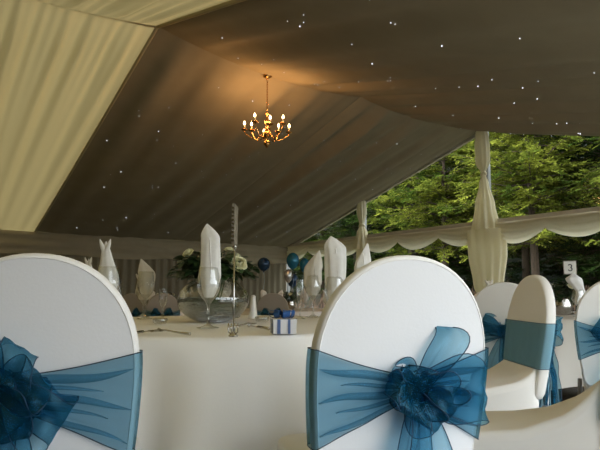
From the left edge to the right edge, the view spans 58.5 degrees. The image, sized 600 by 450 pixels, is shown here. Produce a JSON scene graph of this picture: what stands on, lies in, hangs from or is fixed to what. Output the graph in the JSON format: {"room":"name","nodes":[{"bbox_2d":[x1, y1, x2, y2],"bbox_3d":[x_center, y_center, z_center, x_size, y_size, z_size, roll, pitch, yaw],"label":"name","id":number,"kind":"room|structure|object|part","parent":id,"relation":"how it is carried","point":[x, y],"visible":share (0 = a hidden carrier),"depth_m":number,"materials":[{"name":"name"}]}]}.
{"room":"event hall","nodes":[
{"label":"event hall","id":0,"kind":"room"},
{"bbox_2d":[0,252,286,308],"bbox_3d":[-6.635,1.407,9.646,15.710,2.100,0.101,5,-9,-36],"label":"wall","id":1,"kind":"structure","parent":0,"point":[275,282],"depth_m":12.47,"materials":[{"name":"grey fabric"}]},
{"bbox_2d":[0,229,287,263],"bbox_3d":[-6.595,0.254,9.728,15.700,0.490,0.082,5,-9,-36],"label":"valance","id":2,"kind":"object","parent":1,"relation":"attached to","point":[11,241],"visible":0.77,"depth_m":11.67,"materials":[{"name":"beige fabric"}]},
{"bbox_2d":[287,265,289,298],"bbox_3d":[-0.317,1.770,14.372,0.070,2.328,0.090,5,-9,-36],"label":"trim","id":3,"kind":"structure","parent":1,"relation":"attached to","point":[288,286],"depth_m":14.35,"materials":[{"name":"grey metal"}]},
{"bbox_2d":[0,0,599,246],"bbox_3d":[-0.306,-1.226,6.773,9.400,1.846,12.800,5,-9,-36],"label":"ceiling","id":4,"kind":"structure","parent":0,"point":[337,43],"depth_m":7.01,"materials":[{"name":"brown fabric"}]},
{"bbox_2d":[34,0,245,231],"bbox_3d":[-1.549,-1.357,5.856,0.044,1.827,12.810,5,-9,-36],"label":"trim","id":5,"kind":"structure","parent":4,"relation":"attached to","point":[231,2],"depth_m":6.54,"materials":[{"name":"beige fabric"}]},
{"bbox_2d":[241,74,291,147],"bbox_3d":[-0.418,-1.453,6.818,0.570,0.975,0.569,-3,-8,20],"label":"chandelier","id":6,"kind":"object","parent":4,"relation":"hanging from","point":[266,133],"visible":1,"depth_m":6.76,"materials":[{"name":"gold metal"}]},
{"bbox_3d":[-0.418,-1.649,6.843,0.019,0.443,0.019,-1,-7,8],"label":"chain","id":7,"kind":"part","parent":6,"relation":"part of","materials":[{"name":"gold metal"}]},
{"bbox_2d":[551,386,583,404],"bbox_3d":[-2.844,1.591,4.515,15.730,0.238,12.800,5,-9,-36],"label":"floor","id":8,"kind":"structure","parent":0,"point":[570,392],"depth_m":5.07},
{"bbox_2d":[0,253,142,449],"bbox_3d":[-0.616,0.578,1.338,0.456,0.985,0.634,1,-7,-9],"label":"banquet chair","id":9,"kind":"object","parent":8,"relation":"on","point":[70,352],"visible":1,"depth_m":1.18,"materials":[{"name":"white fabric"}]},
{"bbox_3d":[-0.587,0.396,1.190,0.456,0.240,0.118,1,-7,-9],"label":"sash","id":10,"kind":"part","parent":9,"relation":"part of","materials":[{"name":"blue fabric"}]},
{"bbox_3d":[-0.630,0.577,1.424,0.391,0.141,0.458,1,-7,-9],"label":"seat","id":11,"kind":"part","parent":9,"relation":"part of","materials":[{"name":"fabric"}]},
{"bbox_2d":[123,293,146,316],"bbox_3d":[-2.263,1.457,7.539,0.457,0.985,0.622,-1,-7,12],"label":"banquet chair","id":12,"kind":"object","parent":8,"relation":"on","point":[134,304],"visible":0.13,"depth_m":7.35,"materials":[{"name":"beige fabric"}]},
{"bbox_2d":[145,293,179,315],"bbox_3d":[-1.884,1.435,7.389,0.457,0.985,0.622,1,-7,-10],"label":"banquet chair","id":13,"kind":"object","parent":8,"relation":"on","point":[153,308],"visible":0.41,"depth_m":7.21,"materials":[{"name":"beige fabric"}]},
{"bbox_2d":[257,293,288,315],"bbox_3d":[-0.333,1.423,7.311,0.457,0.985,0.622,-1,-7,8],"label":"banquet chair","id":14,"kind":"object","parent":8,"relation":"on","point":[271,301],"visible":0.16,"depth_m":7.13,"materials":[{"name":"beige fabric"}]},
{"bbox_2d":[277,255,488,449],"bbox_3d":[0.179,0.586,1.406,0.456,0.985,0.621,2,-7,-17],"label":"banquet chair","id":15,"kind":"object","parent":8,"relation":"on","point":[397,354],"visible":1,"depth_m":1.22,"materials":[{"name":"white fabric"}]},
{"bbox_3d":[0.155,0.585,1.483,0.391,0.141,0.458,2,-7,-17],"label":"seat","id":16,"kind":"part","parent":15,"relation":"part of","materials":[{"name":"white fabric"}]},
{"bbox_3d":[0.232,0.399,1.257,0.456,0.230,0.114,2,-7,-17],"label":"sash","id":17,"kind":"part","parent":15,"relation":"part of","materials":[{"name":"blue fabric"}]},
{"bbox_2d":[486,131,490,189],"bbox_3d":[3.388,0.223,9.556,0.070,4.004,0.090,5,-9,-36],"label":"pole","id":18,"kind":"structure","parent":8,"relation":"on","point":[488,176],"depth_m":9.66,"materials":[{"name":"grey metal"}]},
{"bbox_2d":[467,131,506,292],"bbox_3d":[3.322,0.205,9.540,0.402,3.960,0.802,5,-9,-36],"label":"drape","id":19,"kind":"object","parent":18,"relation":"attached to","point":[487,249],"visible":0.68,"depth_m":9.46,"materials":[{"name":"beige fabric"}]},
{"bbox_2d":[475,282,559,407],"bbox_3d":[1.421,0.876,3.543,0.457,0.985,0.622,-5,-8,33],"label":"banquet chair","id":20,"kind":"object","parent":8,"relation":"on","point":[493,301],"visible":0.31,"depth_m":3.44,"materials":[{"name":"white fabric"}]},
{"bbox_3d":[1.310,0.644,3.399,0.428,0.540,0.092,-5,-8,33],"label":"panel","id":21,"kind":"part","parent":20,"relation":"part of","materials":[{"name":"white fabric"}]},
{"bbox_3d":[1.498,1.135,3.262,0.025,0.401,0.048,1,-7,-6],"label":"leg","id":22,"kind":"part","parent":20,"relation":"part of","materials":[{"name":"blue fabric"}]},
{"bbox_3d":[1.746,1.182,3.643,0.046,0.401,0.025,2,-7,-14],"label":"leg","id":23,"kind":"part","parent":20,"relation":"part of","materials":[{"name":"blue fabric"}]},
{"bbox_2d":[479,275,563,411],"bbox_3d":[0.924,0.733,2.574,0.622,0.985,0.457,0,-7,-1],"label":"banquet chair","id":24,"kind":"object","parent":8,"relation":"on","point":[519,381],"visible":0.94,"depth_m":2.46,"materials":[{"name":"white fabric"}]},
{"bbox_3d":[0.844,0.722,2.573,0.458,0.141,0.391,0,-7,-1],"label":"seat","id":25,"kind":"part","parent":24,"relation":"part of","materials":[{"name":"white fabric"}]},
{"bbox_3d":[1.085,0.523,2.603,0.092,0.540,0.428,0,-7,-1],"label":"panel","id":26,"kind":"part","parent":24,"relation":"part of","materials":[{"name":"white fabric"}]},
{"bbox_2d":[473,380,599,449],"bbox_3d":[0.816,0.617,1.647,0.630,0.985,0.457,-5,-9,34],"label":"banquet chair","id":27,"kind":"object","parent":8,"relation":"on","point":[573,423],"visible":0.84,"depth_m":1.52,"materials":[{"name":"white fabric"}]},
{"bbox_2d":[574,281,599,394],"bbox_3d":[1.715,0.775,2.848,0.457,0.985,0.622,-3,-8,24],"label":"banquet chair","id":28,"kind":"object","parent":8,"relation":"on","point":[587,317],"visible":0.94,"depth_m":2.75,"materials":[{"name":"white fabric"}]},
{"bbox_3d":[1.652,1.107,3.155,0.025,0.401,0.046,2,-8,-19],"label":"leg","id":29,"kind":"part","parent":28,"relation":"part of","materials":[{"name":"grey plastic"}]},
{"bbox_3d":[5.289,0.316,6.975,0.070,3.078,0.090,5,-9,-36],"label":"trim","id":30,"kind":"structure","parent":8,"relation":"on","visible":0},
{"bbox_2d":[288,206,599,246],"bbox_3d":[3.478,-0.016,9.465,0.100,0.170,12.800,5,-9,-36],"label":"trim","id":31,"kind":"structure","parent":30,"relation":"attached to","point":[590,209],"depth_m":10.02,"materials":[{"name":"beige fabric"}]},
{"bbox_2d":[287,239,355,258],"bbox_3d":[0.469,0.637,13.269,0.081,0.384,2.980,5,-9,-36],"label":"valance","id":32,"kind":"object","parent":31,"relation":"attached to","point":[300,250],"visible":0.62,"depth_m":13.41,"materials":[{"name":"beige fabric"}]},
{"bbox_2d":[366,226,476,252],"bbox_3d":[2.339,0.317,10.787,0.076,0.363,3.190,5,-9,-36],"label":"valance","id":33,"kind":"object","parent":31,"relation":"hanging from","point":[457,236],"visible":0.85,"depth_m":10.71,"materials":[{"name":"beige fabric"}]},
{"bbox_2d":[495,211,599,242],"bbox_3d":[4.253,0.010,8.234,0.081,0.388,3.140,5,-9,-36],"label":"valance","id":34,"kind":"object","parent":31,"relation":"hanging from","point":[585,223],"visible":0.92,"depth_m":8.53,"materials":[{"name":"beige fabric"}]},
{"bbox_3d":[-0.440,0.879,2.727,1.818,0.743,1.818,-5,-9,35],"label":"round table","id":35,"kind":"object","parent":8,"relation":"on","visible":0},
{"bbox_2d":[133,315,318,449],"bbox_3d":[-0.444,0.841,2.726,2.178,0.681,2.199,-5,-9,35],"label":"tablecloth","id":36,"kind":"object","parent":35,"relation":"on","point":[206,389],"visible":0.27,"depth_m":1.84,"materials":[{"name":"white fabric"}]},
{"bbox_2d":[98,266,120,290],"bbox_3d":[-0.792,0.299,2.206,0.098,0.254,0.098,2,-7,-17],"label":"goblet","id":37,"kind":"object","parent":36,"relation":"on","point":[99,266],"visible":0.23,"depth_m":2.21,"materials":[{"name":"clear glass"}]},
{"bbox_2d":[99,239,118,288],"bbox_3d":[-0.794,0.176,2.222,0.087,0.239,0.045,0,-7,0],"label":"folded napkin","id":38,"kind":"object","parent":37,"relation":"in","point":[108,269],"visible":0.71,"depth_m":2.21,"materials":[{"name":"white fabric"}]},
{"bbox_2d":[137,271,154,318],"bbox_3d":[-0.867,0.395,3.017,0.098,0.264,0.098,2,-7,-17],"label":"goblet","id":39,"kind":"object","parent":36,"relation":"on","point":[140,271],"visible":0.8,"depth_m":3.01,"materials":[{"name":"clear glass"}]},
{"bbox_2d":[138,259,155,293],"bbox_3d":[-0.869,0.291,3.030,0.100,0.200,0.059,0,-7,0],"label":"folded napkin","id":40,"kind":"object","parent":39,"relation":"in","point":[146,278],"visible":0.98,"depth_m":3.01,"materials":[{"name":"beige fabric"}]},
{"bbox_2d":[137,328,159,333],"bbox_3d":[-0.576,0.392,1.970,0.017,0.016,0.243,-2,-7,15],"label":"knife","id":41,"kind":"object","parent":36,"relation":"on","point":[140,331],"visible":0.44,"depth_m":1.96,"materials":[{"name":"silver metal"}]},
{"bbox_2d":[153,318,167,323],"bbox_3d":[-0.661,0.453,2.534,0.070,0.028,0.070,5,-9,-36],"label":"tealight holder","id":42,"kind":"object","parent":36,"relation":"on","point":[159,320],"visible":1,"depth_m":2.52,"materials":[{"name":"clear glass"}]},
{"bbox_2d":[148,329,190,335],"bbox_3d":[-0.472,0.387,1.938,0.206,0.017,0.022,-5,-9,33],"label":"fork","id":43,"kind":"object","parent":36,"relation":"on","point":[160,330],"visible":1,"depth_m":1.93,"materials":[{"name":"silver metal"}]},
{"bbox_2d":[197,267,220,328],"bbox_3d":[-0.387,0.306,2.267,0.102,0.254,0.102,2,-7,-17],"label":"goblet","id":44,"kind":"object","parent":36,"relation":"on","point":[213,327],"visible":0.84,"depth_m":2.26,"materials":[{"name":"clear glass"}]},
{"bbox_2d":[200,224,220,297],"bbox_3d":[-0.381,0.151,2.287,0.088,0.315,0.057,0,-7,0],"label":"folded napkin","id":45,"kind":"object","parent":44,"relation":"in","point":[210,239],"visible":0.99,"depth_m":2.27,"materials":[{"name":"white fabric"}]},
{"bbox_2d":[177,276,248,321],"bbox_3d":[-0.454,0.386,2.808,0.369,0.234,0.369,-4,-8,27],"label":"vase","id":46,"kind":"object","parent":36,"relation":"on","point":[194,315],"visible":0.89,"depth_m":2.72,"materials":[{"name":"clear glass"}]},
{"bbox_2d":[165,247,259,315],"bbox_3d":[-0.443,0.293,2.824,0.447,0.362,0.459,-2,-7,15],"label":"flower arrangement","id":47,"kind":"object","parent":46,"relation":"on","point":[190,266],"visible":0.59,"depth_m":2.74,"materials":[{"name":"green plant"}]},
{"bbox_2d":[228,203,237,336],"bbox_3d":[-0.227,0.156,1.851,0.036,0.452,0.093,0,-7,0],"label":"stand","id":48,"kind":"object","parent":36,"relation":"on","point":[234,236],"visible":1,"depth_m":1.83,"materials":[{"name":"silver metal"}]},
{"bbox_3d":[-0.227,0.210,1.846,0.005,0.318,0.005,-3,-8,22],"label":"rod","id":49,"kind":"part","parent":48,"relation":"part of","materials":[{"name":"silver metal"}]},
{"bbox_3d":[-0.227,0.001,1.872,0.009,0.140,0.090,0,-7,0],"label":"card frame","id":50,"kind":"part","parent":48,"relation":"part of","materials":[{"name":"silver metal"}]},
{"bbox_2d":[229,323,256,328],"bbox_3d":[-0.246,0.434,2.320,0.038,0.017,0.225,-3,-8,23],"label":"spoon","id":51,"kind":"object","parent":36,"relation":"on","point":[244,323],"visible":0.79,"depth_m":2.31,"materials":[{"name":"silver metal"}]},
{"bbox_2d":[248,295,257,318],"bbox_3d":[-0.268,0.467,3.066,0.053,0.134,0.053,5,-9,-36],"label":"salt shaker","id":52,"kind":"object","parent":36,"relation":"on","point":[253,309],"visible":0.94,"depth_m":3.05,"materials":[{"name":"white ceramic"}]},
{"bbox_2d":[247,324,269,329],"bbox_3d":[-0.176,0.426,2.242,0.017,0.016,0.243,3,-8,-25],"label":"knife","id":53,"kind":"object","parent":36,"relation":"on","point":[248,325],"visible":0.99,"depth_m":2.20,"materials":[{"name":"silver metal"}]},
{"bbox_3d":[-0.150,0.419,2.187,0.012,0.012,0.120,3,-8,-25],"label":"handle","id":54,"kind":"part","parent":53,"relation":"part of","materials":[{"name":"silver metal"}]},
{"bbox_2d":[255,316,268,321],"bbox_3d":[-0.192,0.474,2.703,0.070,0.028,0.070,5,-9,-36],"label":"tealight holder","id":55,"kind":"object","parent":36,"relation":"on","point":[260,318],"visible":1,"depth_m":2.69,"materials":[{"name":"clear glass"}]},
{"bbox_2d":[269,310,296,333],"bbox_3d":[-0.068,0.358,1.994,0.101,0.085,0.112,1,-7,-10],"label":"gift box","id":56,"kind":"object","parent":36,"relation":"on","point":[285,323],"visible":1,"depth_m":1.95,"materials":[{"name":"white cardboard"}]},
{"bbox_3d":[-0.062,0.357,1.995,0.088,0.015,0.088,1,-7,-10],"label":"lid","id":57,"kind":"part","parent":56,"relation":"part of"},
{"bbox_2d":[305,279,320,316],"bbox_3d":[0.078,0.433,3.256,0.098,0.249,0.098,2,-7,-17],"label":"goblet","id":58,"kind":"object","parent":36,"relation":"on","point":[306,279],"visible":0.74,"depth_m":3.25,"materials":[{"name":"clear glass"}]},
{"bbox_2d":[304,250,322,294],"bbox_3d":[0.080,0.292,3.272,0.116,0.275,0.065,0,-7,2],"label":"folded napkin","id":59,"kind":"object","parent":58,"relation":"in","point":[313,268],"visible":1,"depth_m":3.25,"materials":[{"name":"beige fabric"}]},
{"bbox_3d":[0.182,0.387,2.808,0.111,0.229,0.111,5,-9,-36],"label":"goblet","id":60,"kind":"object","parent":36,"relation":"on","visible":0},
{"bbox_2d":[324,236,345,297],"bbox_3d":[0.187,0.228,2.826,0.120,0.340,0.072,0,-7,0],"label":"folded napkin","id":61,"kind":"object","parent":60,"relation":"in","point":[334,250],"visible":0.84,"depth_m":2.80,"materials":[{"name":"white fabric"}]},
{"bbox_3d":[-0.950,0.457,3.251,0.089,0.199,0.089,5,-9,-36],"label":"goblet","id":62,"kind":"object","parent":36,"relation":"on","visible":0},
{"bbox_2d":[135,274,152,299],"bbox_3d":[-0.948,0.375,3.261,0.109,0.159,0.055,0,-7,0],"label":"folded napkin","id":63,"kind":"object","parent":62,"relation":"in","point":[146,296],"visible":0.32,"depth_m":3.24,"materials":[{"name":"beige fabric"}]},
{"bbox_3d":[-0.492,0.476,3.405,0.089,0.199,0.089,5,-9,-36],"label":"goblet","id":64,"kind":"object","parent":36,"relation":"on","visible":0},
{"bbox_2d":[216,280,230,297],"bbox_3d":[-0.486,0.391,3.416,0.100,0.165,0.064,0,-7,0],"label":"folded napkin","id":65,"kind":"object","parent":64,"relation":"in","point":[226,292],"visible":0.3,"depth_m":3.39,"materials":[{"name":"beige fabric"}]},
{"bbox_3d":[-1.092,0.373,2.778,0.089,0.249,0.089,5,-9,-36],"label":"goblet","id":66,"kind":"object","parent":36,"relation":"on","visible":0},
{"bbox_2d":[85,257,91,266],"bbox_3d":[-1.094,0.267,2.792,0.070,0.204,0.036,0,-7,0],"label":"folded napkin","id":67,"kind":"object","parent":66,"relation":"in","point":[88,262],"visible":0.25,"depth_m":2.80,"materials":[{"name":"beige fabric"}]},
{"bbox_3d":[0.280,0.333,2.397,0.099,0.234,0.099,5,-9,-36],"label":"goblet","id":68,"kind":"object","parent":36,"relation":"on","visible":0},
{"bbox_2d":[354,243,370,270],"bbox_3d":[0.281,0.205,2.413,0.076,0.250,0.044,-2,-7,17],"label":"folded napkin","id":69,"kind":"object","parent":68,"relation":"in","point":[364,258],"visible":0.42,"depth_m":2.41,"materials":[{"name":"white fabric"}]},
{"bbox_3d":[2.458,1.136,4.495,1.818,0.743,1.818,-4,-8,30],"label":"round table","id":70,"kind":"object","parent":8,"relation":"on","visible":0},
{"bbox_2d":[551,311,583,389],"bbox_3d":[2.464,1.116,4.502,2.185,0.714,2.176,-4,-8,30],"label":"tablecloth","id":71,"kind":"object","parent":70,"relation":"on","point":[570,370],"visible":0.04,"depth_m":3.75,"materials":[{"name":"beige fabric"}]},
{"bbox_2d":[550,282,575,314],"bbox_3d":[2.212,0.620,4.526,0.410,0.273,0.382,5,-9,-36],"label":"flower arrangement","id":72,"kind":"object","parent":71,"relation":"on","point":[563,306],"visible":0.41,"depth_m":4.46,"materials":[{"name":"green plant"}]},
{"bbox_3d":[2.209,0.688,4.515,0.150,0.134,0.150,5,-9,-36],"label":"pot","id":73,"kind":"part","parent":72,"relation":"part of","materials":[{"name":"white ceramic"}]},
{"bbox_2d":[563,261,576,314],"bbox_3d":[2.327,0.537,4.600,0.076,0.458,0.076,4,-8,-28],"label":"number sign","id":74,"kind":"object","parent":71,"relation":"on","point":[569,267],"visible":0.94,"depth_m":4.61,"materials":[{"name":"white paper"}]},
{"bbox_3d":[2.171,0.608,4.176,0.099,0.209,0.099,5,-9,-36],"label":"goblet","id":75,"kind":"object","parent":71,"relation":"on","visible":0},
{"bbox_2d":[565,272,585,303],"bbox_3d":[2.159,0.493,4.189,0.155,0.250,0.085,0,-7,0],"label":"folded napkin","id":76,"kind":"object","parent":75,"relation":"in","point":[573,280],"visible":0.78,"depth_m":4.17,"materials":[{"name":"white fabric"}]},
{"bbox_3d":[1.634,0.659,4.539,0.089,0.199,0.089,5,-9,-36],"label":"goblet","id":77,"kind":"object","parent":71,"relation":"on","visible":0},
{"bbox_2d":[485,279,492,285],"bbox_3d":[1.635,0.558,4.548,0.128,0.194,0.063,0,-7,0],"label":"folded napkin","id":78,"kind":"object","parent":77,"relation":"in","point":[491,281],"visible":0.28,"depth_m":4.55,"materials":[{"name":"beige fabric"}]},
{"bbox_3d":[-0.189,1.697,8.357,1.818,0.743,1.818,-1,-7,7],"label":"round table","id":79,"kind":"object","parent":8,"relation":"on","visible":0},
{"bbox_2d":[235,308,322,315],"bbox_3d":[-0.206,1.680,8.386,2.192,0.714,2.197,-1,-7,7],"label":"tablecloth","id":80,"kind":"object","parent":79,"relation":"on","point":[298,311],"visible":0.06,"depth_m":7.63,"materials":[{"name":"beige fabric"}]},
{"bbox_2d":[257,258,269,287],"bbox_3d":[-0.565,0.906,8.323,0.200,0.804,0.200,5,-9,-36],"label":"balloon","id":81,"kind":"object","parent":80,"relation":"on","point":[263,264],"visible":0.94,"depth_m":8.29,"materials":[{"name":"blue rubber"}]},
{"bbox_2d":[284,269,292,292],"bbox_3d":[-0.188,1.026,8.592,0.140,0.634,0.140,5,-9,-36],"label":"balloon","id":82,"kind":"object","parent":80,"relation":"on","point":[288,275],"visible":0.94,"depth_m":8.57,"materials":[{"name":"silver metal"}]},
{"bbox_2d":[283,291,301,309],"bbox_3d":[-0.150,1.160,8.243,0.380,0.278,0.411,5,-8,-33],"label":"flower arrangement","id":83,"kind":"object","parent":80,"relation":"on","point":[291,302],"visible":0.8,"depth_m":8.17,"materials":[{"name":"green plant"}]},
{"bbox_3d":[-0.145,1.230,8.221,0.150,0.134,0.150,5,-9,-36],"label":"pot","id":84,"kind":"part","parent":83,"relation":"part of","materials":[{"name":"white ceramic"}]},
{"bbox_2d":[286,253,298,286],"bbox_3d":[-0.118,0.906,8.748,0.212,0.910,0.212,5,-9,-36],"label":"balloon","id":85,"kind":"object","parent":80,"relation":"on","point":[292,260],"visible":0.98,"depth_m":8.72,"materials":[{"name":"teal rubber"}]},
{"bbox_2d":[289,273,297,291],"bbox_3d":[-0.123,1.087,8.884,0.198,0.585,0.198,5,-9,-36],"label":"balloon","id":86,"kind":"object","parent":80,"relation":"on","point":[295,277],"visible":0.64,"depth_m":8.83,"materials":[{"name":"blue rubber"}]},
{"bbox_2d":[299,258,308,307],"bbox_3d":[0.076,0.956,8.799,0.176,0.825,0.176,5,-9,-36],"label":"balloon","id":87,"kind":"object","parent":80,"relation":"on","point":[304,261],"visible":0.53,"depth_m":8.78,"materials":[{"name":"teal rubber"}]},
{"bbox_3d":[0.073,1.141,7.768,0.089,0.199,0.089,5,-9,-36],"label":"goblet","id":88,"kind":"object","parent":80,"relation":"on","visible":0},
{"bbox_2d":[302,288,307,302],"bbox_3d":[0.076,1.028,7.783,0.091,0.220,0.058,0,-7,0],"label":"folded napkin","id":89,"kind":"object","parent":88,"relation":"in","point":[305,298],"visible":0.82,"depth_m":7.76,"materials":[{"name":"beige fabric"}]},
{"bbox_3d":[-0.531,1.131,7.693,0.089,0.199,0.089,5,-9,-36],"label":"goblet","id":90,"kind":"object","parent":80,"relation":"on","visible":0},
{"bbox_2d":[260,290,266,297],"bbox_3d":[-0.524,1.029,7.705,0.096,0.200,0.059,0,-7,0],"label":"folded napkin","id":91,"kind":"object","parent":90,"relation":"in","point":[262,292],"visible":0.52,"depth_m":7.69,"materials":[{"name":"beige fabric"}]},
{"bbox_3d":[0.384,1.162,7.936,0.089,0.199,0.089,5,-9,-36],"label":"goblet","id":92,"kind":"object","parent":80,"relation":"on","visible":0},
{"bbox_2d":[323,290,327,302],"bbox_3d":[0.381,1.057,7.950,0.091,0.204,0.048,0,-7,0],"label":"folded napkin","id":93,"kind":"object","parent":92,"relation":"in","point":[324,295],"visible":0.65,"depth_m":7.93,"materials":[{"name":"beige fabric"}]},
{"bbox_3d":[-2.075,1.705,8.410,1.818,0.743,1.818,-6,-10,41],"label":"round table","id":94,"kind":"object","parent":8,"relation":"on","visible":0},
{"bbox_2d":[180,308,226,315],"bbox_3d":[-2.083,1.686,8.425,2.199,0.714,2.182,-6,-10,41],"label":"tablecloth","id":95,"kind":"object","parent":94,"relation":"on","point":[186,309],"visible":0.03,"depth_m":7.88,"materials":[{"name":"beige fabric"}]},
{"bbox_3d":[-1.736,1.153,7.853,0.089,0.199,0.089,5,-9,-36],"label":"goblet","id":96,"kind":"object","parent":95,"relation":"on","visible":0},
{"bbox_2d":[181,292,184,302],"bbox_3d":[-1.734,1.054,7.863,0.099,0.190,0.053,0,-7,0],"label":"folded napkin","id":97,"kind":"object","parent":96,"relation":"in","point":[183,295],"visible":0.4,"depth_m":7.85,"materials":[{"name":"beige fabric"}]},
{"bbox_3d":[-9.818,-1.608,3.762,3.180,1.836,6.300,5,-9,-36],"label":"ceiling","id":98,"kind":"structure","parent":0,"visible":0},
{"bbox_2d":[121,20,155,27],"bbox_3d":[-5.410,-2.535,3.229,9.486,0.394,0.036,5,-9,-36],"label":"trim","id":99,"kind":"structure","parent":98,"relation":"attached to","point":[146,25],"depth_m":5.94,"materials":[{"name":"beige fabric"}]},
{"bbox_3d":[2.962,-1.522,5.275,6.480,1.849,6.555,5,-9,-36],"label":"roof","id":100,"kind":"structure","parent":0,"visible":0},
{"bbox_2d":[294,135,474,243],"bbox_3d":[3.502,-0.912,9.595,0.060,1.930,12.800,5,-9,-36],"label":"trim","id":101,"kind":"structure","parent":100,"relation":"attached to","point":[471,138],"depth_m":11.46,"materials":[{"name":"beige fabric"}]},
{"label":"outside","id":102,"kind":"structure","parent":0,"visible":0},
{"bbox_3d":[-0.364,2.575,11.974,74.000,0.280,80.000,5,-9,-36],"label":"ground","id":103,"kind":"structure","parent":102,"visible":0},
{"bbox_2d":[290,260,303,302],"bbox_3d":[-1.554,0.124,30.283,6.062,10.596,5.900,3,-8,-24],"label":"conifer tree","id":104,"kind":"object","parent":103,"relation":"on","point":[300,277],"visible":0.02,"depth_m":29.68,"materials":[{"name":"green plant"}]},
{"bbox_2d":[290,252,307,291],"bbox_3d":[-1.883,0.355,33.990,6.182,11.101,6.351,-4,-8,29],"label":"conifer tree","id":105,"kind":"object","parent":103,"relation":"on","point":[298,273],"visible":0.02,"depth_m":33.14,"materials":[{"name":"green plant"}]},
{"bbox_2d":[297,222,351,307],"bbox_3d":[1.190,0.006,29.368,5.100,10.560,5.173,2,-7,-15],"label":"conifer tree","id":106,"kind":"object","parent":103,"relation":"on","point":[323,232],"visible":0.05,"depth_m":29.02,"materials":[{"name":"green plant"}]},
{"bbox_2d":[292,197,397,293],"bbox_3d":[2.416,-0.276,25.223,5.774,10.092,5.620,-1,-7,8],"label":"conifer tree","id":107,"kind":"object","parent":103,"relation":"on","point":[350,261],"visible":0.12,"depth_m":24.88,"materials":[{"name":"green plant"}]},
{"bbox_2d":[323,185,414,279],"bbox_3d":[4.461,-0.443,29.465,6.640,11.605,6.462,-5,-8,33],"label":"conifer tree","id":108,"kind":"object","parent":103,"relation":"on","point":[397,185],"visible":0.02,"depth_m":28.77,"materials":[{"name":"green plant"}]},
{"bbox_2d":[345,160,470,259],"bbox_3d":[4.507,-1.124,22.282,5.355,11.088,5.431,0,-7,2],"label":"conifer tree","id":109,"kind":"object","parent":103,"relation":"on","point":[375,205],"visible":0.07,"depth_m":22.12,"materials":[{"name":"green plant"}]},
{"bbox_2d":[353,165,470,278],"bbox_3d":[5.378,-0.678,25.727,6.182,11.101,6.351,0,-7,3],"label":"conifer tree","id":110,"kind":"object","parent":103,"relation":"on","point":[375,256],"visible":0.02,"depth_m":24.99,"materials":[{"name":"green plant"}]},
{"bbox_2d":[292,285,588,310],"bbox_3d":[2.284,2.536,16.134,1.405,1.459,13.956,5,-9,-36],"label":"brushwood","id":111,"kind":"object","parent":103,"relation":"on","point":[299,303],"visible":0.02,"depth_m":18.36,"materials":[{"name":"plant"}]},
{"bbox_2d":[372,131,517,266],"bbox_3d":[5.205,-0.929,19.373,5.405,9.955,5.507,1,-7,-8],"label":"conifer tree","id":112,"kind":"object","parent":103,"relation":"on","point":[429,190],"visible":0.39,"depth_m":19.04,"materials":[{"name":"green plant"}]},
{"bbox_2d":[417,144,569,295],"bbox_3d":[7.693,-1.289,22.695,6.640,11.605,6.462,-4,-8,27],"label":"conifer tree","id":113,"kind":"object","parent":103,"relation":"on","point":[510,268],"visible":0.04,"depth_m":21.92,"materials":[{"name":"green plant"}]},
{"bbox_2d":[437,132,599,279],"bbox_3d":[8.098,-1.385,19.311,6.047,10.931,5.935,6,-9,-38],"label":"conifer tree","id":114,"kind":"object","parent":103,"relation":"on","point":[525,252],"visible":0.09,"depth_m":18.82,"materials":[{"name":"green plant"}]},
{"bbox_2d":[438,132,599,274],"bbox_3d":[6.847,-1.247,16.224,5.399,9.760,5.299,1,-7,-6],"label":"conifer tree","id":115,"kind":"object","parent":103,"relation":"on","point":[525,156],"visible":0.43,"depth_m":15.72,"materials":[{"name":"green plant"}]},
{"bbox_2d":[505,135,599,298],"bbox_3d":[10.349,-1.849,20.075,6.929,12.110,6.743,5,-8,-32],"label":"conifer tree","id":116,"kind":"object","parent":103,"relation":"on","point":[558,266],"visible":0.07,"depth_m":19.81,"materials":[{"name":"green plant"}]},
{"bbox_2d":[528,135,599,306],"bbox_3d":[10.169,-2.082,16.401,6.462,11.605,6.640,-6,-9,40],"label":"conifer tree","id":117,"kind":"object","parent":103,"relation":"on","point":[594,260],"visible":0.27,"depth_m":16.96,"materials":[{"name":"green plant"}]},
{"bbox_2d":[547,136,599,245],"bbox_3d":[9.331,-2.046,13.491,5.173,10.560,5.100,-1,-7,6],"label":"conifer tree","id":118,"kind":"object","parent":103,"relation":"on","point":[593,177],"visible":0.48,"depth_m":14.34,"materials":[{"name":"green plant"}]},
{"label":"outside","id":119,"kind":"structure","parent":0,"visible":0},
{"bbox_2d":[290,139,597,310],"bbox_3d":[12.430,-0.432,34.530,15.756,14.426,68.000,5,-9,-36],"label":"hillside","id":120,"kind":"structure","parent":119,"point":[543,258],"depth_m":26.25,"materials":[{"name":"green plant"}]},
{"bbox_3d":[1.458,1.025,12.066,0.070,3.138,0.090,5,-9,-36],"label":"trim","id":121,"kind":"structure","parent":0,"visible":0},
{"bbox_2d":[353,201,367,262],"bbox_3d":[1.397,0.959,12.023,0.386,3.080,0.524,1,-7,-12],"label":"drape","id":122,"kind":"object","parent":121,"relation":"attached to","point":[360,243],"visible":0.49,"depth_m":12.08,"materials":[{"name":"beige fabric"}]},
{"bbox_2d":[355,249,362,262],"bbox_3d":[1.401,1.516,11.967,0.259,1.960,0.572,5,-9,-36],"label":"drape","id":123,"kind":"object","parent":122,"relation":"hanging from","point":[358,251],"depth_m":12.10,"materials":[{"name":"white fabric"}]}
]}

